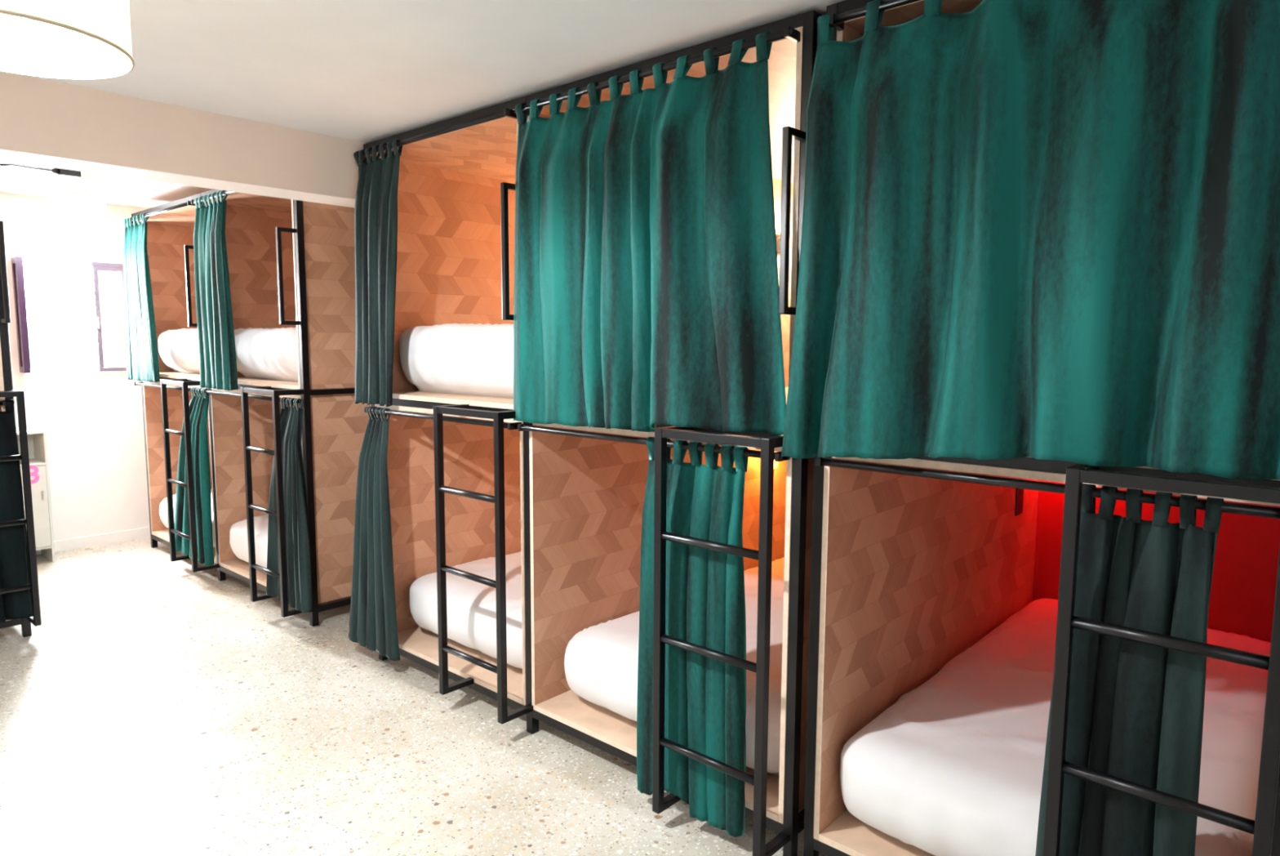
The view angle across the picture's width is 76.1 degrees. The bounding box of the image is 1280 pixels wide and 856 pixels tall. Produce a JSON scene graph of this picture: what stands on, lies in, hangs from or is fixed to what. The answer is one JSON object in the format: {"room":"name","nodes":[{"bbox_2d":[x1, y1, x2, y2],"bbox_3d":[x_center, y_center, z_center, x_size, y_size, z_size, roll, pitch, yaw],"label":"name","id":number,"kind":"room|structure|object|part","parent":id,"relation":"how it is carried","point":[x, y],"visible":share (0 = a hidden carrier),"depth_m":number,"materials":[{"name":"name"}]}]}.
{"room":"dormitory","nodes":[
{"label":"dormitory","id":0,"kind":"room"},
{"bbox_2d":[0,192,150,541],"bbox_3d":[-4.375,-0.345,5.664,0.120,2.500,5.620,6,8,42],"label":"wall","id":1,"kind":"structure","parent":0,"point":[92,421],"depth_m":5.95,"materials":[{"name":"white paint"}]},
{"bbox_2d":[11,256,126,373],"bbox_3d":[-4.050,-0.797,5.865,0.250,0.790,0.690,6,8,42],"label":"window","id":2,"kind":"structure","parent":1,"relation":"in","point":[18,273],"depth_m":5.86,"materials":[{"name":"purple painted frame"},{"name":"glass"}]},
{"bbox_2d":[35,526,150,554],"bbox_3d":[-3.931,0.820,6.193,0.012,0.075,4.220,6,8,42],"label":"baseboard","id":3,"kind":"structure","parent":1,"relation":"attached to","point":[95,540],"depth_m":6.09,"materials":[{"name":"white paint"}]},
{"bbox_2d":[0,536,826,855],"bbox_3d":[-0.769,1.308,2.584,9.780,0.100,5.620,6,8,42],"label":"floor","id":4,"kind":"structure","parent":0,"point":[153,707],"depth_m":3.09,"materials":[{"name":"stone"}]},
{"bbox_2d":[0,220,41,636],"bbox_3d":[-4.174,-0.147,4.287,2.115,2.400,1.128,6,8,42],"label":"bunk bed","id":5,"kind":"object","parent":4,"relation":"on","point":[6,391],"visible":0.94,"depth_m":4.04,"materials":[{"name":"pale birch"},{"name":"chevron wood panelling"},{"name":"black steel"}]},
{"bbox_3d":[-3.876,-0.801,4.635,1.921,1.100,0.017,6,8,42],"label":"panel","id":6,"kind":"part","parent":5,"relation":"part of","materials":[{"name":"brown wood"}]},
{"bbox_3d":[-3.881,0.338,4.756,1.921,1.130,0.017,6,8,42],"label":"panel","id":7,"kind":"part","parent":5,"relation":"part of","materials":[{"name":"brown wood"}]},
{"bbox_3d":[-3.106,-0.755,3.982,0.101,0.485,0.020,6,8,42],"label":"handle","id":8,"kind":"part","parent":5,"relation":"part of","materials":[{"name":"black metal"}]},
{"bbox_3d":[-4.236,-0.152,4.333,1.960,2.400,1.115,6,8,42],"label":"frame","id":9,"kind":"part","parent":5,"relation":"part of","materials":[{"name":"black metal"}]},
{"bbox_2d":[0,399,33,622],"bbox_3d":[-3.436,0.447,3.725,0.078,1.105,1.061,6,8,42],"label":"curtain","id":10,"kind":"object","parent":5,"relation":"hanging from","point":[14,552],"visible":0.92,"depth_m":4.06,"materials":[{"name":"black fabric"}]},
{"bbox_2d":[16,426,55,561],"bbox_3d":[-4.247,0.472,5.524,0.326,0.905,0.380,6,8,42],"label":"locker","id":11,"kind":"object","parent":4,"relation":"on","point":[37,437],"visible":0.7,"depth_m":5.54,"materials":[{"name":"white metal"}]},
{"bbox_3d":[-4.141,0.540,5.436,0.016,0.554,0.346,6,8,42],"label":"door","id":12,"kind":"part","parent":11,"relation":"part of","materials":[{"name":"grey paint"}]},
{"bbox_3d":[-4.033,0.456,5.526,0.012,0.060,0.014,6,8,42],"label":"door handle","id":13,"kind":"part","parent":11,"relation":"part of","materials":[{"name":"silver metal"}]},
{"bbox_2d":[124,189,371,626],"bbox_3d":[-2.066,-0.292,5.739,2.486,2.400,2.115,6,8,42],"label":"bunk bed","id":14,"kind":"object","parent":4,"relation":"on","point":[291,262],"visible":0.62,"depth_m":4.91,"materials":[{"name":"pale birch"},{"name":"chevron wood parquet panelling"},{"name":"black steel"}]},
{"bbox_2d":[123,213,159,382],"bbox_3d":[-3.425,-0.882,5.608,0.547,1.124,0.065,6,8,42],"label":"curtain","id":15,"kind":"object","parent":14,"relation":"hanging from","point":[140,337],"visible":1,"depth_m":5.58,"materials":[{"name":"green fabric"}]},
{"bbox_3d":[-3.150,-1.399,5.323,1.189,0.021,0.021,6,8,42],"label":"curtain rod","id":16,"kind":"part","parent":14,"relation":"part of","materials":[{"name":"black metal"}]},
{"bbox_3d":[-2.480,-1.490,6.065,1.152,0.020,1.922,6,8,42],"label":"ceiling panel","id":17,"kind":"part","parent":14,"relation":"part of","materials":[{"name":"brown wood"}]},
{"bbox_3d":[-2.918,-0.997,6.511,0.017,1.100,1.921,6,8,42],"label":"panel","id":18,"kind":"part","parent":14,"relation":"part of","materials":[{"name":"brown wood"}]},
{"bbox_3d":[-3.155,-0.273,5.443,1.189,0.021,0.021,6,8,42],"label":"curtain rod","id":19,"kind":"part","parent":14,"relation":"part of","materials":[{"name":"black metal"}]},
{"bbox_3d":[-2.485,-0.366,6.185,1.152,0.020,1.922,6,8,42],"label":"ceiling panel","id":20,"kind":"part","parent":14,"relation":"part of","materials":[{"name":"brown wood"}]},
{"bbox_3d":[-2.923,0.142,6.632,0.017,1.130,1.921,6,8,42],"label":"panel","id":21,"kind":"part","parent":14,"relation":"part of","materials":[{"name":"brown wood"}]},
{"bbox_2d":[157,328,199,373],"bbox_3d":[-2.465,-0.591,6.182,1.130,0.324,1.849,6,8,42],"label":"mattress","id":22,"kind":"object","parent":14,"relation":"on","point":[178,349],"visible":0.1,"depth_m":5.60,"materials":[{"name":"white fabric"}]},
{"bbox_2d":[159,488,214,546],"bbox_3d":[-2.496,0.574,6.277,1.130,0.309,1.926,6,8,42],"label":"mattress","id":23,"kind":"object","parent":14,"relation":"on","point":[163,513],"visible":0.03,"depth_m":5.76,"materials":[{"name":"white fabric"}]},
{"bbox_3d":[-2.699,-0.859,4.966,0.020,0.485,0.101,6,8,42],"label":"handle","id":24,"kind":"part","parent":14,"relation":"part of","materials":[{"name":"black metal"}]},
{"bbox_2d":[174,386,214,565],"bbox_3d":[-2.893,0.286,5.235,0.674,1.100,0.076,6,8,42],"label":"curtain","id":25,"kind":"object","parent":14,"relation":"hanging from","point":[198,404],"visible":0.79,"depth_m":5.07,"materials":[{"name":"green fabric"}]},
{"bbox_3d":[-2.051,0.229,5.856,0.017,1.130,1.921,6,8,42],"label":"panel","id":26,"kind":"part","parent":14,"relation":"part of","materials":[{"name":"brown wood"}]},
{"bbox_3d":[-2.238,-1.308,4.510,1.189,0.021,0.021,6,8,42],"label":"curtain rod","id":27,"kind":"part","parent":14,"relation":"part of","materials":[{"name":"black metal"}]},
{"bbox_2d":[193,190,238,390],"bbox_3d":[-2.476,-0.787,4.760,0.456,1.124,0.071,6,8,42],"label":"curtain","id":28,"kind":"object","parent":14,"relation":"hanging from","point":[215,331],"visible":0.99,"depth_m":4.72,"materials":[{"name":"green fabric"}]},
{"bbox_3d":[-1.567,-1.399,5.252,1.152,0.020,1.922,6,8,42],"label":"ceiling panel","id":29,"kind":"part","parent":14,"relation":"part of","materials":[{"name":"brown wood"}]},
{"bbox_3d":[-2.006,-0.906,5.698,0.017,1.100,1.921,6,8,42],"label":"panel","id":30,"kind":"part","parent":14,"relation":"part of","materials":[{"name":"brown wood"}]},
{"bbox_2d":[229,513,268,568],"bbox_3d":[-1.583,0.666,5.465,1.130,0.306,1.925,6,8,42],"label":"mattress","id":31,"kind":"object","parent":14,"relation":"on","point":[238,541],"visible":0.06,"depth_m":4.92,"materials":[{"name":"white fabric"}]},
{"bbox_3d":[-2.243,-0.182,4.630,1.189,0.021,0.021,6,8,42],"label":"curtain rod","id":32,"kind":"part","parent":14,"relation":"part of","materials":[{"name":"black metal"}]},
{"bbox_3d":[-2.011,0.233,5.820,0.017,1.130,1.921,6,8,42],"label":"panel","id":33,"kind":"part","parent":14,"relation":"part of","materials":[{"name":"brown wood"}]},
{"bbox_2d":[234,327,297,381],"bbox_3d":[-1.552,-0.498,5.370,1.130,0.322,1.848,6,8,42],"label":"mattress","id":34,"kind":"object","parent":14,"relation":"on","point":[268,353],"visible":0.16,"depth_m":4.69,"materials":[{"name":"white fabric"}]},
{"bbox_3d":[-1.573,-0.275,5.372,1.152,0.020,1.922,6,8,42],"label":"ceiling panel","id":35,"kind":"part","parent":14,"relation":"part of","materials":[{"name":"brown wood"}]},
{"bbox_3d":[-1.787,-0.768,4.153,0.020,0.485,0.101,6,8,42],"label":"handle","id":36,"kind":"part","parent":14,"relation":"part of","materials":[{"name":"black metal"}]},
{"bbox_2d":[266,396,312,612],"bbox_3d":[-1.866,0.389,4.323,0.501,1.100,0.080,6,8,42],"label":"curtain","id":37,"kind":"object","parent":14,"relation":"hanging from","point":[295,491],"visible":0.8,"depth_m":4.22,"materials":[{"name":"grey fabric"}]},
{"bbox_3d":[-1.134,-0.819,4.922,0.017,1.100,1.921,6,8,42],"label":"panel","id":38,"kind":"part","parent":14,"relation":"part of","materials":[{"name":"brown wood"}]},
{"bbox_3d":[-1.139,0.320,5.043,0.017,1.130,1.921,6,8,42],"label":"panel","id":39,"kind":"part","parent":14,"relation":"part of","materials":[{"name":"brown wood"}]},
{"bbox_2d":[356,9,822,855],"bbox_3d":[0.203,-0.066,3.718,2.290,2.400,2.115,6,8,42],"label":"bunk bed","id":40,"kind":"object","parent":4,"relation":"on","point":[468,481],"visible":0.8,"depth_m":3.23,"materials":[{"name":"pale birch"},{"name":"chevron wood parquet panelling"},{"name":"black steel"}]},
{"bbox_2d":[347,406,400,660],"bbox_3d":[-1.257,0.471,3.788,0.437,1.145,0.064,5,8,40],"label":"curtain","id":41,"kind":"object","parent":40,"relation":"hanging from","point":[373,625],"visible":0.99,"depth_m":3.72,"materials":[{"name":"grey fabric"}]},
{"bbox_2d":[353,139,402,406],"bbox_3d":[-1.162,-0.657,3.590,0.398,1.124,0.065,6,8,42],"label":"curtain","id":42,"kind":"object","parent":40,"relation":"hanging from","point":[375,208],"visible":0.99,"depth_m":3.56,"materials":[{"name":"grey fabric"}]},
{"bbox_3d":[-0.858,-1.171,3.281,1.054,0.021,0.021,6,8,42],"label":"curtain rod","id":43,"kind":"part","parent":40,"relation":"part of","materials":[{"name":"black metal"}]},
{"bbox_3d":[-0.863,-0.045,3.401,1.054,0.021,0.021,6,8,42],"label":"curtain rod","id":44,"kind":"part","parent":40,"relation":"part of","materials":[{"name":"black metal"}]},
{"bbox_3d":[-0.576,-0.763,4.425,0.017,1.100,1.921,6,8,42],"label":"panel","id":45,"kind":"part","parent":40,"relation":"part of","materials":[{"name":"brown wood"}]},
{"bbox_3d":[-0.188,-1.261,4.024,1.017,0.020,1.922,6,8,42],"label":"ceiling panel","id":46,"kind":"part","parent":40,"relation":"part of","materials":[{"name":"brown wood"}]},
{"bbox_3d":[-0.193,-0.138,4.144,1.017,0.020,1.922,6,8,42],"label":"ceiling panel","id":47,"kind":"part","parent":40,"relation":"part of","materials":[{"name":"brown wood"}]},
{"bbox_3d":[-0.581,0.375,4.546,0.017,1.130,1.921,6,8,42],"label":"panel","id":48,"kind":"part","parent":40,"relation":"part of","materials":[{"name":"brown wood"}]},
{"bbox_2d":[399,323,513,398],"bbox_3d":[-0.174,-0.361,4.141,0.993,0.323,1.848,6,8,42],"label":"mattress","id":49,"kind":"object","parent":40,"relation":"on","point":[477,359],"visible":0.21,"depth_m":3.48,"materials":[{"name":"white fabric"}]},
{"bbox_2d":[409,551,522,668],"bbox_3d":[-0.179,0.799,4.265,0.993,0.308,1.850,6,8,42],"label":"mattress","id":50,"kind":"object","parent":40,"relation":"on","point":[471,605],"visible":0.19,"depth_m":3.63,"materials":[{"name":"white fabric"}]},
{"bbox_3d":[-0.458,-0.635,2.969,0.020,0.485,0.101,6,8,42],"label":"handle","id":51,"kind":"part","parent":40,"relation":"part of","materials":[{"name":"black metal"}]},
{"bbox_3d":[0.196,-0.686,3.738,0.017,1.100,1.921,6,8,42],"label":"panel","id":52,"kind":"part","parent":40,"relation":"part of","materials":[{"name":"brown wood"}]},
{"bbox_3d":[0.190,0.452,3.859,0.017,1.130,1.921,6,8,42],"label":"panel","id":53,"kind":"part","parent":40,"relation":"part of","materials":[{"name":"brown wood"}]},
{"bbox_2d":[513,31,786,435],"bbox_3d":[-0.046,-0.541,2.556,1.170,1.125,0.120,6,8,42],"label":"curtain","id":54,"kind":"object","parent":40,"relation":"hanging from","point":[646,294],"visible":1,"depth_m":2.44,"materials":[{"name":"green fabric"}]},
{"bbox_3d":[-0.023,0.039,2.653,1.132,0.021,0.021,6,8,42],"label":"curtain rod","id":55,"kind":"part","parent":40,"relation":"part of","materials":[{"name":"black metal"}]},
{"bbox_3d":[0.648,-0.054,3.394,1.097,0.020,1.922,6,8,42],"label":"ceiling panel","id":56,"kind":"part","parent":40,"relation":"part of","materials":[{"name":"brown wood"}]},
{"bbox_3d":[0.230,0.456,3.823,0.017,1.130,1.921,6,8,42],"label":"panel","id":57,"kind":"part","parent":40,"relation":"part of","materials":[{"name":"brown wood"}]},
{"bbox_3d":[-0.018,-1.087,2.533,1.132,0.021,0.021,6,8,42],"label":"curtain rod","id":58,"kind":"part","parent":40,"relation":"part of","materials":[{"name":"black metal"}]},
{"bbox_3d":[0.236,-0.682,3.702,0.017,1.100,1.921,6,8,42],"label":"panel","id":59,"kind":"part","parent":40,"relation":"part of","materials":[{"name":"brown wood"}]},
{"bbox_3d":[0.653,-1.177,3.274,1.097,0.020,1.922,6,8,42],"label":"ceiling panel","id":60,"kind":"part","parent":40,"relation":"part of","materials":[{"name":"brown wood"}]},
{"bbox_2d":[564,556,784,775],"bbox_3d":[0.652,0.884,3.506,1.075,0.309,1.878,6,8,42],"label":"mattress","id":61,"kind":"object","parent":40,"relation":"on","point":[601,660],"visible":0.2,"depth_m":3.01,"materials":[{"name":"white fabric"}]},
{"bbox_2d":[636,436,748,836],"bbox_3d":[0.158,0.627,2.527,0.412,1.175,0.068,6,8,42],"label":"curtain","id":62,"kind":"object","parent":40,"relation":"hanging from","point":[705,696],"visible":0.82,"depth_m":2.48,"materials":[{"name":"green fabric"}]},
{"bbox_2d":[773,459,777,470],"bbox_3d":[0.685,0.181,4.250,0.050,0.090,0.090,6,8,42],"label":"light","id":63,"kind":"object","parent":40,"relation":"attached to","point":[775,463],"depth_m":4.24,"materials":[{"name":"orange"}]},
{"bbox_2d":[776,235,780,253],"bbox_3d":[0.730,-0.937,4.176,0.050,0.090,0.090,6,8,42],"label":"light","id":64,"kind":"object","parent":40,"relation":"attached to","point":[778,237],"depth_m":4.15,"materials":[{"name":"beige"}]},
{"bbox_3d":[0.412,-0.548,2.195,0.020,0.485,0.101,6,8,42],"label":"handle","id":65,"kind":"part","parent":40,"relation":"part of","materials":[{"name":"black metal"}]},
{"bbox_3d":[1.067,-0.599,2.962,0.017,1.100,1.921,6,8,42],"label":"panel","id":66,"kind":"part","parent":40,"relation":"part of","materials":[{"name":"brown wood"}]},
{"bbox_3d":[1.062,0.539,3.083,0.017,1.130,1.921,6,8,42],"label":"panel","id":67,"kind":"part","parent":40,"relation":"part of","materials":[{"name":"brown wood"}]},
{"bbox_2d":[803,0,1279,855],"bbox_3d":[1.486,0.062,2.574,1.082,2.400,2.115,6,8,42],"label":"bunk bed","id":68,"kind":"object","parent":4,"relation":"on","point":[915,561],"visible":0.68,"depth_m":2.39,"materials":[{"name":"beige wood"}]},
{"bbox_3d":[1.155,-0.591,2.883,0.017,1.100,1.921,6,8,42],"label":"panel","id":69,"kind":"part","parent":68,"relation":"part of","materials":[{"name":"brown wood"}]},
{"bbox_3d":[0.859,-0.999,1.752,1.012,0.021,0.021,6,8,42],"label":"curtain rod","id":70,"kind":"part","parent":68,"relation":"part of","materials":[{"name":"black metal"}]},
{"bbox_3d":[1.528,-1.090,2.495,0.977,0.020,1.922,6,8,42],"label":"ceiling panel","id":71,"kind":"part","parent":68,"relation":"part of","materials":[{"name":"brown wood"}]},
{"bbox_3d":[1.150,0.548,3.004,0.017,1.130,1.921,6,8,42],"label":"panel","id":72,"kind":"part","parent":68,"relation":"part of","materials":[{"name":"brown wood"}]},
{"bbox_2d":[1014,488,1023,515],"bbox_3d":[1.615,0.303,3.479,0.008,0.130,0.080,6,8,42],"label":"power socket","id":73,"kind":"object","parent":68,"relation":"attached to","point":[1019,492],"depth_m":3.46,"materials":[{"name":"black plastic"}]},
{"bbox_2d":[781,0,1279,479],"bbox_3d":[0.810,-0.450,1.797,1.067,1.136,0.133,6,8,42],"label":"curtain","id":74,"kind":"object","parent":68,"relation":"hanging from","point":[1042,229],"visible":1,"depth_m":1.72,"materials":[{"name":"green fabric"}]},
{"bbox_3d":[0.854,0.126,1.872,1.012,0.021,0.021,6,8,42],"label":"curtain rod","id":75,"kind":"part","parent":68,"relation":"part of","materials":[{"name":"black metal"}]},
{"bbox_2d":[840,598,1271,855],"bbox_3d":[1.515,0.973,2.713,0.968,0.307,1.912,6,8,42],"label":"mattress","id":76,"kind":"object","parent":68,"relation":"on","point":[954,766],"visible":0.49,"depth_m":2.28,"materials":[{"name":"white fabric"}]},
{"bbox_3d":[1.523,0.034,2.615,0.977,0.020,1.922,6,8,42],"label":"ceiling panel","id":77,"kind":"part","parent":68,"relation":"part of","materials":[{"name":"brown wood"}]},
{"bbox_2d":[1035,483,1223,855],"bbox_3d":[1.022,0.714,1.752,0.308,1.175,0.088,6,8,42],"label":"curtain","id":78,"kind":"object","parent":68,"relation":"hanging from","point":[1135,713],"visible":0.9,"depth_m":1.70,"materials":[{"name":"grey fabric"}]},
{"bbox_3d":[2.164,0.512,3.387,1.013,1.130,0.004,6,8,42],"label":"panel","id":79,"kind":"part","parent":68,"relation":"part of","materials":[{"name":"red paint"}]},
{"bbox_2d":[0,0,844,208],"bbox_3d":[-0.757,-1.234,2.313,9.780,0.188,5.620,6,8,42],"label":"ceiling","id":80,"kind":"structure","parent":0,"point":[365,71],"depth_m":2.54,"materials":[{"name":"paint"}]},
{"bbox_2d":[0,163,80,178],"bbox_3d":[-3.247,-1.391,4.378,0.140,0.136,0.796,-1,6,-8],"label":"track light","id":81,"kind":"object","parent":80,"relation":"attached to","point":[60,172],"visible":0.81,"depth_m":4.66,"materials":[{"name":"black plastic"}]},
{"bbox_2d":[0,0,134,79],"bbox_3d":[-1.242,-0.910,1.609,0.408,0.311,0.408,6,8,42],"label":"pendant lamp","id":82,"kind":"object","parent":80,"relation":"hanging from","point":[63,39],"visible":1,"depth_m":1.78,"materials":[{"name":"white fabric"}]},
{"bbox_3d":[-1.243,-0.841,1.617,0.066,0.071,0.066,6,8,42],"label":"light bulb","id":83,"kind":"part","parent":82,"relation":"part of","materials":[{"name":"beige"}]},
{"bbox_2d":[0,71,367,207],"bbox_3d":[-1.800,-1.185,3.258,0.222,0.395,5.420,6,8,42],"label":"beam","id":84,"kind":"structure","parent":80,"relation":"attached to","point":[44,122],"depth_m":3.12,"materials":[{"name":"beige paint"}]}
]}

